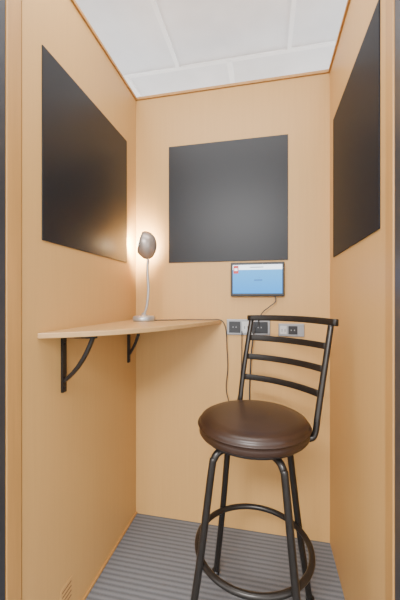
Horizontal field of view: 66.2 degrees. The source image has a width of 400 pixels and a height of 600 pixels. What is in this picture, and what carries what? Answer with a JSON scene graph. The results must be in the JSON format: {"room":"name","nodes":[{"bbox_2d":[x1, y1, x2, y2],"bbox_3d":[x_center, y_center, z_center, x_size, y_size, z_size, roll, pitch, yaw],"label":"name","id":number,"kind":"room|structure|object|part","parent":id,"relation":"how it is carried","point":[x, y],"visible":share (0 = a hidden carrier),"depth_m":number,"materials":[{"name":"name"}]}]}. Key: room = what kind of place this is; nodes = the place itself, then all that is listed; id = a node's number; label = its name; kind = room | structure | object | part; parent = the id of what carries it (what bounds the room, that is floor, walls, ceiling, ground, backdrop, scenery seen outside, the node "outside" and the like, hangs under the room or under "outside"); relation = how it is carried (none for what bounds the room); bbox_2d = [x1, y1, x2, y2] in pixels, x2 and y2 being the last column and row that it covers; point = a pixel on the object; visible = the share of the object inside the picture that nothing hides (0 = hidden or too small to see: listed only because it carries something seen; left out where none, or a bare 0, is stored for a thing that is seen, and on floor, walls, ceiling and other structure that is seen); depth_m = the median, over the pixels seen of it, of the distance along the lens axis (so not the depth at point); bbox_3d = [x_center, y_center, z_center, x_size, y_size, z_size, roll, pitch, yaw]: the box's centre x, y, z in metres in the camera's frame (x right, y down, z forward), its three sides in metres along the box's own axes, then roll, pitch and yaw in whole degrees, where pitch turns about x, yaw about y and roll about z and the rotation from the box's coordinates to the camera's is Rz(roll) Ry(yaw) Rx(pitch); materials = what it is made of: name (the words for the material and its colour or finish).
{"room":"office phone booth","nodes":[
{"label":"office phone booth","id":0,"kind":"room"},
{"bbox_2d":[21,0,135,599],"bbox_3d":[-0.441,0.037,1.282,0.045,2.200,0.830,0,0,12],"label":"wall","id":1,"kind":"structure","parent":0,"point":[78,444],"depth_m":1.08,"materials":[{"name":"brown wood"}]},
{"bbox_2d":[0,0,4,599],"bbox_3d":[-0.543,0.027,0.795,0.047,2.220,0.049,0,0,12],"label":"trim","id":2,"kind":"structure","parent":1,"relation":"attached to","point":[2,2],"depth_m":0.80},
{"bbox_2d":[5,0,20,599],"bbox_3d":[-0.531,0.037,0.845,0.049,2.200,0.052,0,0,12],"label":"trim","id":3,"kind":"structure","parent":1,"relation":"attached to","point":[12,7],"depth_m":0.83,"materials":[{"name":"brown wood"}]},
{"bbox_2d":[60,575,71,599],"bbox_3d":[-0.462,1.017,1.064,0.002,0.074,0.064,0,0,12],"label":"air vent","id":4,"kind":"object","parent":1,"relation":"in","point":[66,592],"visible":1,"depth_m":1.07,"materials":[{"name":"brown wood"}]},
{"bbox_2d":[42,45,126,262],"bbox_3d":[-0.426,-0.486,1.236,0.005,0.603,0.590,0,0,12],"label":"acoustic panel","id":5,"kind":"object","parent":1,"relation":"attached to","point":[84,156],"visible":1,"depth_m":1.13,"materials":[{"name":"black fabric"}]},
{"bbox_2d":[71,0,136,99],"bbox_3d":[-0.448,-1.070,1.227,0.053,0.014,0.834,0,0,12],"label":"trim","id":6,"kind":"structure","parent":1,"relation":"attached to","point":[74,2],"depth_m":1.28,"materials":[{"name":"brown wood"}]},
{"bbox_2d":[82,511,136,599],"bbox_3d":[-0.419,1.131,1.254,0.008,0.012,0.785,0,0,12],"label":"baseboard","id":7,"kind":"structure","parent":1,"relation":"attached to","point":[135,513],"depth_m":1.33,"materials":[{"name":"brown wood"}]},
{"bbox_2d":[37,319,221,392],"bbox_3d":[-0.192,0.206,1.236,0.462,0.213,0.725,0,0,12],"label":"desk","id":8,"kind":"object","parent":1,"relation":"attached to","point":[128,327],"visible":0.94,"depth_m":1.06,"materials":[{"name":"laminate"}]},
{"bbox_2d":[132,231,241,400],"bbox_3d":[-0.057,0.106,1.471,0.531,0.868,0.108,0,0,0],"label":"desk lamp","id":9,"kind":"object","parent":8,"relation":"on","point":[147,244],"visible":0.98,"depth_m":1.45,"materials":[{"name":"silver metal"}]},
{"bbox_3d":[-0.257,-0.066,1.468,0.034,0.277,0.013,0,0,12],"label":"stem","id":10,"kind":"part","parent":9,"relation":"part of","materials":[{"name":"silver metal"}]},
{"bbox_3d":[-0.255,-0.261,1.467,0.096,0.133,0.104,0,0,12],"label":"lamp shade","id":11,"kind":"part","parent":9,"relation":"part of","materials":[{"name":"metal"}]},
{"bbox_3d":[-0.009,0.317,1.506,0.433,0.446,0.042,0,0,-4],"label":"power cord","id":12,"kind":"part","parent":9,"relation":"part of","materials":[{"name":"rubber"}]},
{"bbox_2d":[75,0,346,96],"bbox_3d":[0.052,-1.342,0.244,6.000,0.030,6.500,0,0,12],"label":"ceiling","id":13,"kind":"structure","parent":0,"point":[199,31],"depth_m":1.55,"materials":[{"name":"tile"}]},
{"bbox_2d":[123,0,335,96],"bbox_3d":[0.052,-1.321,0.244,6.000,0.011,6.500,0,0,12],"label":"trim","id":14,"kind":"structure","parent":13,"relation":"attached to","point":[289,49],"depth_m":1.66,"materials":[{"name":"metal"}]},
{"bbox_2d":[85,513,344,599],"bbox_3d":[0.052,1.162,0.244,6.000,0.050,6.500,0,0,12],"label":"floor","id":15,"kind":"structure","parent":0,"point":[155,558],"depth_m":1.31,"materials":[{"name":"grey carpet"}]},
{"bbox_2d":[190,315,338,599],"bbox_3d":[0.229,0.599,1.067,0.473,1.076,0.481,0,0,19],"label":"bar stool","id":16,"kind":"object","parent":15,"relation":"on","point":[240,428],"visible":1,"depth_m":0.99,"materials":[{"name":"brown leather"}]},
{"bbox_3d":[0.045,0.798,0.974,0.239,0.658,0.024,0,0,-26],"label":"leg","id":17,"kind":"part","parent":16,"relation":"part of","materials":[{"name":"brown metal"}]},
{"bbox_3d":[0.114,0.798,1.175,0.024,0.658,0.239,0,0,-26],"label":"leg","id":18,"kind":"part","parent":16,"relation":"part of","materials":[{"name":"brown metal"}]},
{"bbox_3d":[0.180,0.275,1.254,0.040,0.381,0.142,0,0,28],"label":"post","id":19,"kind":"part","parent":16,"relation":"part of","materials":[{"name":"brown metal"}]},
{"bbox_3d":[0.180,0.417,1.040,0.375,0.059,0.375,0,0,12],"label":"seat","id":20,"kind":"part","parent":16,"relation":"part of","materials":[{"name":"brown leather"}]},
{"bbox_3d":[0.246,0.798,0.905,0.024,0.658,0.239,0,0,-26],"label":"leg","id":21,"kind":"part","parent":16,"relation":"part of","materials":[{"name":"brown metal"}]},
{"bbox_3d":[0.348,0.075,1.191,0.049,0.028,0.389,0,0,-42],"label":"rail","id":22,"kind":"part","parent":16,"relation":"part of","materials":[{"name":"brown metal"}]},
{"bbox_3d":[0.315,0.798,1.106,0.239,0.658,0.024,0,0,-26],"label":"leg","id":23,"kind":"part","parent":16,"relation":"part of","materials":[{"name":"brown metal"}]},
{"bbox_3d":[0.393,0.275,1.017,0.142,0.381,0.040,0,0,-22],"label":"post","id":24,"kind":"part","parent":16,"relation":"part of","materials":[{"name":"brown metal"}]},
{"bbox_2d":[136,73,329,542],"bbox_3d":[0.138,0.037,1.560,0.971,2.200,0.045,0,0,12],"label":"wall","id":25,"kind":"structure","parent":0,"point":[181,374],"depth_m":1.54,"materials":[{"name":"brown wood"}]},
{"bbox_2d":[169,134,287,262],"bbox_3d":[0.130,-0.494,1.537,0.598,0.603,0.005,0,0,12],"label":"acoustic panel","id":26,"kind":"object","parent":25,"relation":"attached to","point":[228,200],"visible":1,"depth_m":1.53,"materials":[{"name":"black fabric"}]},
{"bbox_2d":[136,69,329,100],"bbox_3d":[0.137,-1.070,1.556,1.061,0.014,0.053,0,0,12],"label":"trim","id":27,"kind":"structure","parent":25,"relation":"attached to","point":[326,70],"depth_m":1.52,"materials":[{"name":"brown wood"}]},
{"bbox_2d":[227,319,269,335],"bbox_3d":[0.237,0.134,1.510,0.204,0.076,0.011,0,0,12],"label":"power outlet","id":28,"kind":"object","parent":25,"relation":"attached to","point":[234,326],"visible":0.76,"depth_m":1.51,"materials":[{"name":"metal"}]},
{"bbox_2d":[229,321,239,332],"bbox_3d":[0.172,0.134,1.520,0.056,0.056,0.004,0,0,12],"label":"socket","id":29,"kind":"object","parent":28,"relation":"attached to","point":[234,326],"depth_m":1.52,"materials":[{"name":"plastic"}]},
{"bbox_2d":[242,322,247,332],"bbox_3d":[0.227,0.134,1.509,0.040,0.056,0.004,0,0,12],"label":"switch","id":30,"kind":"object","parent":28,"relation":"attached to","point":[244,324],"depth_m":1.51,"materials":[{"name":"white plastic"}]},
{"bbox_2d":[252,322,267,332],"bbox_3d":[0.291,0.134,1.495,0.076,0.056,0.004,0,0,12],"label":"socket","id":31,"kind":"object","parent":28,"relation":"attached to","point":[263,326],"depth_m":1.49,"materials":[{"name":"plastic"}]},
{"bbox_2d":[231,262,284,399],"bbox_3d":[0.278,0.167,1.492,0.257,0.700,0.030,0,0,12],"label":"tablet","id":32,"kind":"object","parent":25,"relation":"attached to","point":[251,278],"visible":0.86,"depth_m":1.49,"materials":[{"name":"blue glass"}]},
{"bbox_3d":[0.252,0.326,1.497,0.035,0.382,0.024,0,0,31],"label":"power cord","id":33,"kind":"part","parent":32,"relation":"part of","materials":[{"name":"rubber"}]},
{"bbox_2d":[278,323,303,336],"bbox_3d":[0.437,0.144,1.467,0.120,0.062,0.011,0,0,12],"label":"power outlet","id":34,"kind":"object","parent":25,"relation":"attached to","point":[290,330],"visible":1,"depth_m":1.46,"materials":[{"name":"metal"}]},
{"bbox_2d":[280,326,286,333],"bbox_3d":[0.400,0.144,1.472,0.030,0.040,0.004,0,0,12],"label":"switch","id":35,"kind":"object","parent":34,"relation":"attached to","point":[283,329],"depth_m":1.47,"materials":[{"name":"white plastic"}]},
{"bbox_2d":[288,326,297,334],"bbox_3d":[0.443,0.144,1.463,0.042,0.040,0.004,0,0,12],"label":"socket","id":36,"kind":"object","parent":34,"relation":"attached to","point":[292,330],"depth_m":1.46,"materials":[{"name":"plastic"}]},
{"bbox_2d":[330,0,384,599],"bbox_3d":[0.564,0.037,1.121,0.045,2.200,0.727,0,0,12],"label":"wall","id":37,"kind":"structure","parent":0,"point":[357,274],"depth_m":1.01,"materials":[{"name":"brown wood"}]},
{"bbox_2d":[329,0,350,71],"bbox_3d":[0.549,-1.070,1.071,0.053,0.014,0.724,0,0,12],"label":"trim","id":38,"kind":"structure","parent":37,"relation":"attached to","point":[348,1],"depth_m":1.22,"materials":[{"name":"brown wood"}]},
{"bbox_2d":[333,0,380,256],"bbox_3d":[0.530,-0.490,1.079,0.005,0.605,0.558,0,0,12],"label":"acoustic panel","id":39,"kind":"object","parent":37,"relation":"attached to","point":[357,118],"visible":1,"depth_m":0.97,"materials":[{"name":"black fabric"}]},
{"bbox_2d":[385,0,394,599],"bbox_3d":[0.481,0.037,0.740,0.048,2.200,0.047,0,0,12],"label":"trim","id":40,"kind":"structure","parent":37,"relation":"attached to","point":[389,4],"depth_m":0.74,"materials":[{"name":"brown wood"}]},
{"bbox_2d":[395,0,399,599],"bbox_3d":[0.471,0.027,0.686,0.045,2.220,0.059,0,0,12],"label":"trim","id":41,"kind":"structure","parent":37,"relation":"attached to","point":[397,2],"depth_m":0.70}
]}

